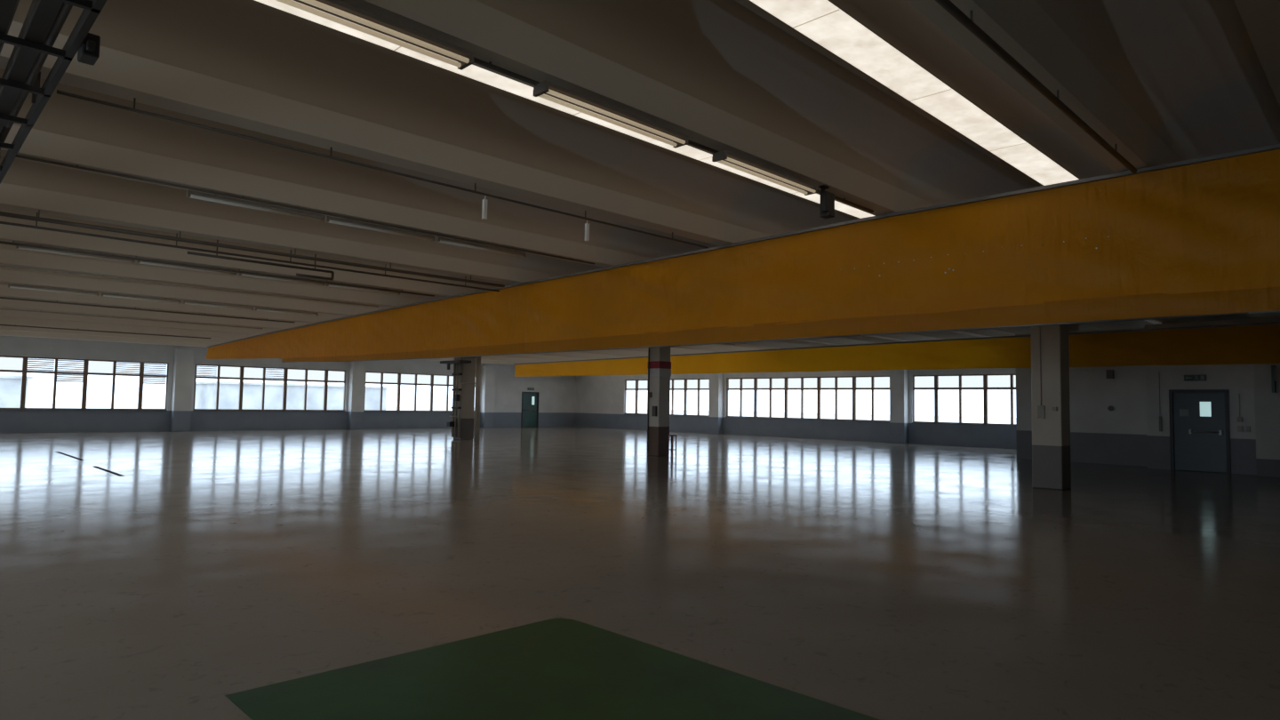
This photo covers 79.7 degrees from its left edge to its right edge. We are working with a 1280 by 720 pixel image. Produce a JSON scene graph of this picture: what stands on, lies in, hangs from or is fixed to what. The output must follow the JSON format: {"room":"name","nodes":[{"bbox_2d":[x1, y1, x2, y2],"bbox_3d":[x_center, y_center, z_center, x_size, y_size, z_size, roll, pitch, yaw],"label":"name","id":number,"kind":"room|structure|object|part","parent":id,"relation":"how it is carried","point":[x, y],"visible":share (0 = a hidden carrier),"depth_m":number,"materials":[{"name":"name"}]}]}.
{"room":"factory floor","nodes":[
{"label":"factory floor","id":0,"kind":"room"},
{"bbox_2d":[0,335,575,433],"bbox_3d":[-17.463,0.834,35.658,37.900,4.850,0.200,4,-5,-45],"label":"wall","id":1,"kind":"structure","parent":0,"point":[556,396],"depth_m":35.01,"materials":[{"name":"grey paint"}]},
{"bbox_2d":[0,355,168,410],"bbox_3d":[-22.632,0.971,30.444,6.744,2.047,0.230,4,-5,-45],"label":"window","id":2,"kind":"structure","parent":1,"relation":"in","point":[8,364],"depth_m":30.77,"materials":[{"name":"grey metal"}]},
{"bbox_3d":[-23.335,0.191,29.839,4.761,0.499,0.001,4,-5,-45],"label":"pane","id":3,"kind":"part","parent":2,"relation":"part of","materials":[{"name":"clear glass"}]},
{"bbox_3d":[-22.607,1.976,30.343,6.744,0.030,0.110,4,-5,-45],"label":"sill","id":4,"kind":"part","parent":2,"relation":"part of","materials":[{"name":"grey metal"}]},
{"bbox_2d":[27,358,166,383],"bbox_3d":[-22.018,0.490,31.230,4.721,0.862,0.010,4,-5,-45],"label":"shutter","id":5,"kind":"object","parent":2,"relation":"attached to","point":[95,367],"depth_m":31.14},
{"bbox_2d":[192,364,345,411],"bbox_3d":[-17.121,1.377,35.913,6.754,2.047,0.230,4,-5,-45],"label":"window","id":6,"kind":"structure","parent":1,"relation":"in","point":[241,373],"depth_m":35.80,"materials":[{"name":"clear glass"}]},
{"bbox_2d":[196,365,283,378],"bbox_3d":[-18.214,0.610,35.012,3.763,0.542,0.010,4,-5,-45],"label":"shutter","id":7,"kind":"object","parent":6,"relation":"attached to","point":[224,372],"depth_m":34.84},
{"bbox_3d":[-17.096,2.382,35.813,6.754,0.030,0.110,4,-5,-45],"label":"sill","id":8,"kind":"part","parent":6,"relation":"part of","materials":[{"name":"grey metal"}]},
{"bbox_3d":[-16.799,0.672,36.327,5.734,0.499,0.001,4,-5,-45],"label":"pane","id":9,"kind":"part","parent":6,"relation":"part of","materials":[{"name":"glass"}]},
{"bbox_2d":[364,371,453,412],"bbox_3d":[-11.642,1.779,41.337,6.754,2.047,0.210,4,-5,-45],"label":"window","id":10,"kind":"structure","parent":1,"relation":"in","point":[397,379],"depth_m":40.83,"materials":[{"name":"clear glass"}]},
{"bbox_3d":[-11.669,1.050,41.418,6.700,0.499,0.001,4,-5,-45],"label":"pane","id":11,"kind":"part","parent":10,"relation":"part of","materials":[{"name":"glass"}]},
{"bbox_3d":[-11.624,2.784,41.243,6.754,0.030,0.110,4,-5,-45],"label":"sill","id":12,"kind":"part","parent":10,"relation":"part of","materials":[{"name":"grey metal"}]},
{"bbox_2d":[520,392,539,427],"bbox_3d":[-6.646,2.991,46.242,1.242,2.116,0.177,4,-5,-45],"label":"door","id":13,"kind":"structure","parent":1,"relation":"in","point":[530,402],"depth_m":46.23,"materials":[{"name":"green metal"}]},
{"bbox_2d":[0,426,1279,719],"bbox_3d":[-2.096,2.720,20.035,37.900,0.200,43.900,4,-5,-45],"label":"floor","id":14,"kind":"structure","parent":0,"point":[881,580],"depth_m":7.16,"materials":[{"name":"concrete"}]},
{"bbox_2d":[56,451,84,460],"bbox_3d":[-14.032,2.350,18.826,0.080,0.004,3.400,4,-5,-45],"label":"floor slot","id":15,"kind":"object","parent":14,"relation":"on","point":[56,452],"visible":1,"depth_m":18.58,"materials":[{"name":"black metal"}]},
{"bbox_2d":[92,465,122,476],"bbox_3d":[-10.577,2.200,15.213,0.080,0.004,2.600,4,-5,-45],"label":"floor slot","id":16,"kind":"object","parent":14,"relation":"on","point":[96,467],"visible":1,"depth_m":15.21,"materials":[{"name":"metal"}]},
{"bbox_2d":[169,348,193,431],"bbox_3d":[-19.707,1.299,32.980,0.660,3.540,0.398,4,-5,-45],"label":"pilaster","id":17,"kind":"object","parent":14,"relation":"on","point":[182,379],"visible":0.97,"depth_m":32.82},
{"bbox_2d":[347,360,366,429],"bbox_3d":[-14.214,1.703,38.432,0.660,3.540,0.398,4,-5,-45],"label":"pilaster","id":18,"kind":"object","parent":14,"relation":"on","point":[356,386],"visible":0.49,"depth_m":38.25,"materials":[{"name":"white paint"}]},
{"bbox_2d":[440,356,481,440],"bbox_3d":[-6.935,1.404,29.812,1.140,3.390,1.480,4,-5,-45],"label":"column","id":19,"kind":"structure","parent":14,"relation":"on","point":[467,375],"depth_m":29.76,"materials":[{"name":"grey concrete"}]},
{"bbox_2d":[480,365,495,427],"bbox_3d":[-8.721,2.108,43.884,0.660,3.540,0.398,4,-5,-45],"label":"pilaster","id":20,"kind":"object","parent":14,"relation":"on","point":[488,372],"visible":0.94,"depth_m":43.71,"materials":[{"name":"white paint"}]},
{"bbox_2d":[224,617,879,719],"bbox_3d":[0.537,1.668,2.761,2.180,0.004,5.250,4,-5,-45],"label":"floor marking","id":21,"kind":"structure","parent":14,"relation":"on","point":[555,668],"depth_m":4.02,"materials":[{"name":"green paint"}]},
{"bbox_2d":[647,346,672,455],"bbox_3d":[0.548,1.113,22.592,0.610,3.390,0.590,4,-5,-45],"label":"column","id":22,"kind":"structure","parent":14,"relation":"on","point":[659,364],"depth_m":22.42,"materials":[{"name":"white paint"}]},
{"bbox_2d":[667,434,677,456],"bbox_3d":[0.920,2.467,21.989,0.170,0.630,0.210,4,-5,-45],"label":"stand","id":23,"kind":"object","parent":14,"relation":"on","point":[671,436],"visible":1,"depth_m":21.96,"materials":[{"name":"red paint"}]},
{"bbox_2d":[708,373,723,434],"bbox_3d":[3.995,2.113,40.310,0.398,3.540,0.660,4,-5,-45],"label":"pilaster","id":24,"kind":"object","parent":14,"relation":"on","point":[716,389],"visible":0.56,"depth_m":40.12,"materials":[{"name":"white paint"}]},
{"bbox_2d":[889,369,908,443],"bbox_3d":[11.188,1.817,33.085,0.398,3.540,0.660,4,-5,-45],"label":"pilaster","id":25,"kind":"object","parent":14,"relation":"on","point":[899,379],"visible":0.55,"depth_m":32.90,"materials":[{"name":"white paint"}]},
{"bbox_2d":[1015,334,1023,458],"bbox_3d":[14.037,1.290,26.061,6.300,3.880,0.200,4,-5,-45],"label":"wall","id":26,"kind":"structure","parent":14,"relation":"on","point":[1019,371],"depth_m":23.82,"materials":[{"name":"paint"}]},
{"bbox_2d":[1030,324,1072,489],"bbox_3d":[8.066,0.804,15.055,0.660,3.390,0.660,4,-5,-45],"label":"column","id":27,"kind":"structure","parent":14,"relation":"on","point":[1050,353],"depth_m":14.85,"materials":[{"name":"grey concrete"}]},
{"bbox_2d":[1144,319,1256,474],"bbox_3d":[14.544,0.946,19.917,0.260,3.880,2.340,4,-5,-45],"label":"wall","id":28,"kind":"structure","parent":14,"relation":"on","point":[1238,379],"depth_m":19.73,"materials":[{"name":"paint"}]},
{"bbox_2d":[1159,384,1161,431],"bbox_3d":[13.872,1.105,20.441,0.059,1.600,0.060,4,-5,-45],"label":"conduit","id":29,"kind":"object","parent":28,"relation":"attached to","point":[1160,417],"visible":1,"depth_m":20.40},
{"bbox_2d":[1184,374,1206,381],"bbox_3d":[14.441,0.464,19.933,0.033,0.160,0.480,4,-5,-45],"label":"exit sign","id":30,"kind":"object","parent":28,"relation":"attached to","point":[1203,377],"visible":1,"depth_m":19.92,"materials":[{"name":"plastic"}]},
{"bbox_2d":[1168,389,1231,473],"bbox_3d":[14.488,1.824,19.847,0.187,2.116,1.262,4,-5,-45],"label":"door","id":31,"kind":"structure","parent":28,"relation":"attached to","point":[1199,419],"depth_m":19.83,"materials":[{"name":"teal metal"}]},
{"bbox_3d":[15.105,1.328,19.182,0.059,0.950,0.250,4,-5,-45],"label":"switch panel","id":32,"kind":"part","parent":28,"relation":"part of","materials":[{"name":"grey plastic"}]},
{"bbox_2d":[0,0,1279,365],"bbox_3d":[-1.720,-1.619,19.977,37.900,1.231,44.765,4,-5,-45],"label":"ceiling","id":33,"kind":"structure","parent":0,"point":[1163,82],"depth_m":7.74,"materials":[{"name":"concrete"}]},
{"bbox_2d":[8,283,98,295],"bbox_3d":[-12.489,-1.499,16.355,1.550,0.093,0.067,4,-5,-45],"label":"lamp","id":34,"kind":"object","parent":33,"relation":"attached to","point":[9,284],"visible":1,"depth_m":16.30,"materials":[{"name":"white metal"}]},
{"bbox_2d":[0,0,107,183],"bbox_3d":[-10.785,-1.656,11.565,0.890,0.517,28.500,4,-5,-45],"label":"cable tray","id":35,"kind":"object","parent":33,"relation":"hanging from","point":[44,20],"visible":1,"depth_m":4.75,"materials":[{"name":"metal"}]},
{"bbox_2d":[16,245,134,263],"bbox_3d":[-9.062,-1.725,12.351,1.550,0.094,0.067,4,-5,-45],"label":"lamp","id":36,"kind":"object","parent":33,"relation":"attached to","point":[17,246],"visible":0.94,"depth_m":12.30,"materials":[{"name":"white metal"}]},
{"bbox_2d":[0,324,210,338],"bbox_3d":[-18.329,-0.995,25.188,7.650,0.067,0.040,4,-5,-45],"label":"pipe","id":37,"kind":"object","parent":33,"relation":"attached to","point":[77,329],"visible":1,"depth_m":25.56,"materials":[{"name":"grey metal"}]},
{"bbox_2d":[0,307,262,328],"bbox_3d":[-14.619,-1.200,21.464,7.650,0.067,0.040,4,-5,-45],"label":"pipe","id":38,"kind":"object","parent":33,"relation":"attached to","point":[0,308],"visible":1,"depth_m":21.55,"materials":[{"name":"grey metal"}]},
{"bbox_2d":[101,292,181,303],"bbox_3d":[-11.355,-1.415,17.481,1.550,0.093,0.067,4,-5,-45],"label":"lamp","id":39,"kind":"object","parent":33,"relation":"attached to","point":[117,295],"visible":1,"depth_m":17.43,"materials":[{"name":"white metal"}]},
{"bbox_2d":[0,296,295,323],"bbox_3d":[-12.764,-1.303,19.603,7.650,0.067,0.040,4,-5,-45],"label":"pipe","id":40,"kind":"object","parent":33,"relation":"attached to","point":[135,308],"visible":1,"depth_m":19.55,"materials":[{"name":"black metal"}]},
{"bbox_2d":[136,259,237,275],"bbox_3d":[-7.928,-1.642,13.476,1.550,0.094,0.067,4,-5,-45],"label":"lamp","id":41,"kind":"object","parent":33,"relation":"attached to","point":[138,261],"visible":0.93,"depth_m":13.43,"materials":[{"name":"white metal"}]},
{"bbox_2d":[0,264,378,307],"bbox_3d":[-9.053,-1.508,15.880,7.650,0.067,0.040,4,-5,-45],"label":"pipe","id":42,"kind":"object","parent":33,"relation":"attached to","point":[1,266],"visible":1,"depth_m":15.50,"materials":[{"name":"black metal"}]},
{"bbox_2d":[0,240,434,296],"bbox_3d":[-7.198,-1.611,14.018,7.650,0.067,0.040,4,-5,-45],"label":"pipe","id":43,"kind":"object","parent":33,"relation":"attached to","point":[1,242],"visible":1,"depth_m":13.44,"materials":[{"name":"black metal"}]},
{"bbox_2d":[182,300,253,310],"bbox_3d":[-10.221,-1.332,18.606,1.550,0.093,0.067,4,-5,-45],"label":"lamp","id":44,"kind":"object","parent":33,"relation":"attached to","point":[240,307],"visible":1,"depth_m":18.57,"materials":[{"name":"white metal"}]},
{"bbox_2d":[0,212,499,291],"bbox_3d":[-5.464,-1.634,12.273,7.650,0.215,0.036,4,-5,-45],"label":"pipe","id":45,"kind":"object","parent":33,"relation":"attached to","point":[1,222],"visible":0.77,"depth_m":11.47,"materials":[{"name":"black metal"}]},
{"bbox_2d":[0,209,504,287],"bbox_3d":[-5.344,-1.674,12.154,7.650,0.145,0.056,4,-5,-45],"label":"pipe","id":46,"kind":"object","parent":33,"relation":"attached to","point":[2,213],"visible":1,"depth_m":11.34,"materials":[{"name":"black metal"}]},
{"bbox_2d":[185,190,323,221],"bbox_3d":[-4.643,-1.878,9.331,1.550,0.093,0.067,4,-5,-45],"label":"lamp","id":47,"kind":"object","parent":33,"relation":"attached to","point":[188,192],"visible":0.92,"depth_m":9.27,"materials":[{"name":"grey metal"}]},
{"bbox_2d":[187,240,334,279],"bbox_3d":[-6.009,-1.795,12.316,2.222,0.762,0.044,4,-5,-45],"label":"pipe","id":48,"kind":"object","parent":33,"relation":"hanging from","point":[188,252],"visible":0.83,"depth_m":12.43,"materials":[{"name":"black metal"}]},
{"bbox_2d":[239,272,324,285],"bbox_3d":[-6.794,-1.558,14.602,1.550,0.094,0.067,4,-5,-45],"label":"lamp","id":49,"kind":"object","parent":33,"relation":"attached to","point":[240,274],"visible":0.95,"depth_m":14.54,"materials":[{"name":"white metal"}]},
{"bbox_2d":[255,307,318,316],"bbox_3d":[-9.087,-1.248,19.732,1.550,0.093,0.067,4,-5,-45],"label":"lamp","id":50,"kind":"object","parent":33,"relation":"attached to","point":[256,308],"visible":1,"depth_m":19.70,"materials":[{"name":"white metal"}]},
{"bbox_2d":[16,154,594,264],"bbox_3d":[-3.481,-1.832,10.289,7.650,0.036,0.028,4,-5,-45],"label":"conduit","id":51,"kind":"object","parent":33,"relation":"attached to","point":[17,156],"visible":0.91,"depth_m":9.27,"materials":[{"name":"grey metal"}]},
{"bbox_2d":[326,282,399,295],"bbox_3d":[-5.660,-1.475,15.727,1.550,0.094,0.067,4,-5,-45],"label":"lamp","id":52,"kind":"object","parent":33,"relation":"attached to","point":[327,284],"visible":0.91,"depth_m":15.67,"materials":[{"name":"white metal"}]},
{"bbox_2d":[275,0,473,70],"bbox_3d":[-1.708,-2.050,4.609,1.550,0.076,0.150,4,-5,-45],"label":"lamp","id":53,"kind":"object","parent":33,"relation":"attached to","point":[465,58],"visible":1,"depth_m":4.72,"materials":[{"name":"white metal"}]},
{"bbox_2d":[325,216,434,240],"bbox_3d":[-3.509,-1.795,10.457,1.550,0.093,0.067,4,-5,-45],"label":"lamp","id":54,"kind":"object","parent":33,"relation":"attached to","point":[328,219],"visible":0.94,"depth_m":10.39,"materials":[{"name":"grey metal"}]},
{"bbox_2d":[56,89,708,248],"bbox_3d":[-1.725,-1.884,8.524,7.650,0.111,0.028,4,-5,-45],"label":"conduit","id":55,"kind":"object","parent":33,"relation":"attached to","point":[69,94],"visible":1,"depth_m":7.31,"materials":[{"name":"black metal"}]},
{"bbox_2d":[481,195,487,219],"bbox_3d":[-1.725,-1.695,8.516,0.040,0.265,0.040,4,-5,-45],"label":"sensor","id":56,"kind":"object","parent":55,"relation":"hanging from","point":[484,201],"visible":1,"depth_m":8.50,"materials":[{"name":"white plastic"}]},
{"bbox_2d":[584,219,589,241],"bbox_3d":[-0.661,-1.617,9.572,0.040,0.265,0.040,4,-5,-45],"label":"sensor","id":57,"kind":"object","parent":55,"relation":"hanging from","point":[587,225],"visible":1,"depth_m":9.56,"materials":[{"name":"white plastic"}]},
{"bbox_2d":[435,236,526,257],"bbox_3d":[-2.375,-1.711,11.582,1.550,0.093,0.067,4,-5,-45],"label":"lamp","id":58,"kind":"object","parent":33,"relation":"attached to","point":[522,254],"visible":0.93,"depth_m":11.52,"materials":[{"name":"grey metal"}]},
{"bbox_2d":[254,0,874,218],"bbox_3d":[-2.081,-2.698,6.276,17.598,0.042,0.498,4,-5,-45],"label":"window","id":59,"kind":"structure","parent":33,"relation":"attached to","point":[474,72],"depth_m":7.33,"materials":[{"name":"beige"}]},
{"bbox_2d":[533,80,688,147],"bbox_3d":[-0.184,-1.937,6.122,1.550,0.076,0.150,4,-5,-45],"label":"lamp","id":60,"kind":"object","parent":33,"relation":"attached to","point":[545,87],"visible":1,"depth_m":6.02,"materials":[{"name":"white metal"}]},
{"bbox_2d":[473,56,873,213],"bbox_3d":[0.130,-1.995,6.592,7.550,0.050,0.036,4,-5,-45],"label":"rail","id":61,"kind":"object","parent":33,"relation":"attached to","point":[478,61],"visible":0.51,"depth_m":5.63,"materials":[{"name":"black metal"}]},
{"bbox_2d":[716,343,735,346],"bbox_3d":[2.975,-0.600,28.000,1.550,0.094,0.067,4,-5,-45],"label":"lamp","id":62,"kind":"object","parent":33,"relation":"attached to","point":[729,344],"visible":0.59,"depth_m":28.27,"materials":[{"name":"grey metal"}]},
{"bbox_2d":[205,144,1279,362],"bbox_3d":[-3.951,-0.770,16.355,0.190,1.507,34.700,4,-5,-45],"label":"beam","id":63,"kind":"structure","parent":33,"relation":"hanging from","point":[1197,237],"depth_m":9.06,"materials":[{"name":"orange paint"}]},
{"bbox_2d":[712,150,817,195],"bbox_3d":[1.269,-1.830,7.564,1.550,0.076,0.150,4,-5,-45],"label":"lamp","id":64,"kind":"object","parent":33,"relation":"attached to","point":[724,156],"visible":1,"depth_m":7.47,"materials":[{"name":"white metal"}]},
{"bbox_2d":[819,184,834,218],"bbox_3d":[2.027,-1.716,8.306,0.180,0.347,0.130,4,-5,-45],"label":"floodlight","id":65,"kind":"object","parent":33,"relation":"attached to","point":[827,205],"visible":1,"depth_m":8.26,"materials":[{"name":"metal"}]},
{"bbox_2d":[514,321,1279,376],"bbox_3d":[6.141,-0.042,27.219,0.290,1.010,35.900,4,-5,-45],"label":"beam","id":66,"kind":"structure","parent":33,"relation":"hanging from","point":[1258,342],"depth_m":23.22,"materials":[{"name":"yellow paint"}]},
{"bbox_2d":[749,0,1078,185],"bbox_3d":[-0.198,-2.776,4.384,17.598,0.042,0.417,4,-5,-45],"label":"window","id":67,"kind":"structure","parent":33,"relation":"attached to","point":[823,22],"depth_m":6.98,"materials":[{"name":"beige"}]},
{"bbox_2d":[935,0,1137,173],"bbox_3d":[2.047,-2.039,4.663,7.550,0.121,0.048,4,-5,-45],"label":"pipe","id":68,"kind":"object","parent":33,"relation":"attached to","point":[948,5],"visible":1,"depth_m":5.24,"materials":[{"name":"black metal"}]},
{"bbox_2d":[575,368,1016,448],"bbox_3d":[11.377,1.181,33.369,0.200,4.850,43.700,4,-5,-45],"label":"wall","id":69,"kind":"structure","parent":0,"point":[599,399],"depth_m":37.19,"materials":[{"name":"grey paint"}]},
{"bbox_2d":[623,378,709,416],"bbox_3d":[1.456,2.105,43.218,0.210,2.047,6.694,4,-5,-45],"label":"window","id":70,"kind":"structure","parent":69,"relation":"in","point":[676,384],"depth_m":42.69,"materials":[{"name":"clear glass"}]},
{"bbox_3d":[1.404,3.109,43.125,0.110,0.030,6.694,4,-5,-45],"label":"sill","id":71,"kind":"part","parent":70,"relation":"part of","materials":[{"name":"grey metal"}]},
{"bbox_3d":[1.507,1.377,43.299,0.001,0.499,6.640,4,-5,-45],"label":"pane","id":72,"kind":"part","parent":70,"relation":"part of","materials":[{"name":"glass"}]},
{"bbox_2d":[725,376,889,422],"bbox_3d":[7.779,1.844,36.867,0.210,2.047,9.224,4,-5,-45],"label":"window","id":73,"kind":"structure","parent":69,"relation":"in","point":[853,383],"depth_m":36.66,"materials":[{"name":"clear glass"}]},
{"bbox_3d":[7.726,2.849,36.774,0.110,0.030,9.224,4,-5,-45],"label":"sill","id":74,"kind":"part","parent":73,"relation":"part of","materials":[{"name":"grey metal"}]},
{"bbox_3d":[7.830,1.117,36.948,0.001,0.499,9.170,4,-5,-45],"label":"pane","id":75,"kind":"part","parent":73,"relation":"part of","materials":[{"name":"glass"}]},
{"bbox_2d":[912,373,1015,426],"bbox_3d":[14.926,1.550,29.688,0.210,2.047,9.094,4,-5,-45],"label":"window","id":76,"kind":"structure","parent":69,"relation":"in","point":[985,382],"depth_m":31.40,"materials":[{"name":"clear glass"}]},
{"bbox_3d":[14.874,2.554,29.595,0.110,0.030,9.094,4,-5,-45],"label":"sill","id":77,"kind":"part","parent":76,"relation":"part of","materials":[{"name":"grey metal"}]},
{"bbox_3d":[14.977,0.822,29.768,0.001,0.499,9.040,4,-5,-45],"label":"pane","id":78,"kind":"part","parent":76,"relation":"part of","materials":[{"name":"clear glass"}]},
{"bbox_2d":[1022,328,1147,466],"bbox_3d":[13.162,1.078,22.622,0.200,3.880,3.450,4,-5,-45],"label":"wall","id":79,"kind":"structure","parent":0,"point":[1100,435],"depth_m":22.17,"materials":[{"name":"paint"}]},
{"bbox_2d":[1105,369,1113,378],"bbox_3d":[13.521,0.414,22.026,0.199,0.250,0.160,4,-5,-45],"label":"loudspeaker","id":80,"kind":"object","parent":79,"relation":"attached to","point":[1109,373],"visible":1,"depth_m":21.95,"materials":[{"name":"plastic"}]},
{"bbox_2d":[1107,406,1113,410],"bbox_3d":[13.544,1.391,22.037,0.050,0.148,0.148,4,-5,-45],"label":"clock dial","id":81,"kind":"object","parent":79,"relation":"attached to","point":[1109,408],"visible":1,"depth_m":22.02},
{"bbox_2d":[1252,316,1279,477],"bbox_3d":[18.338,0.777,15.902,0.550,3.880,8.710,4,-5,-45],"label":"wall","id":82,"kind":"structure","parent":0,"point":[1267,403],"depth_m":18.61,"materials":[{"name":"grey paint"}]},
{"bbox_2d":[1271,365,1276,392],"bbox_3d":[15.219,0.458,18.393,0.400,0.660,0.070,4,-5,-45],"label":"sign","id":83,"kind":"object","parent":82,"relation":"attached to","point":[1273,367],"visible":1,"depth_m":18.26,"materials":[{"name":"green plastic"}]},
{"label":"outside","id":84,"kind":"structure","parent":0,"visible":0},
{"bbox_2d":[26,403,1015,423],"bbox_3d":[0.057,4.027,35.182,350.000,0.200,350.000,4,-5,-45],"label":"ground","id":85,"kind":"structure","parent":84,"point":[941,419],"depth_m":152.41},
{"bbox_2d":[0,375,33,407],"bbox_3d":[-78.618,3.472,83.931,17.800,3.900,10.800,4,-5,-45],"label":"building","id":86,"kind":"structure","parent":85,"relation":"on","point":[10,386],"depth_m":85.35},
{"bbox_2d":[194,381,390,410],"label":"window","id":87,"kind":"structure","parent":85,"relation":"on","point":[205,391],"depth_m":114.90,"materials":[{"name":"glass"}]}
]}

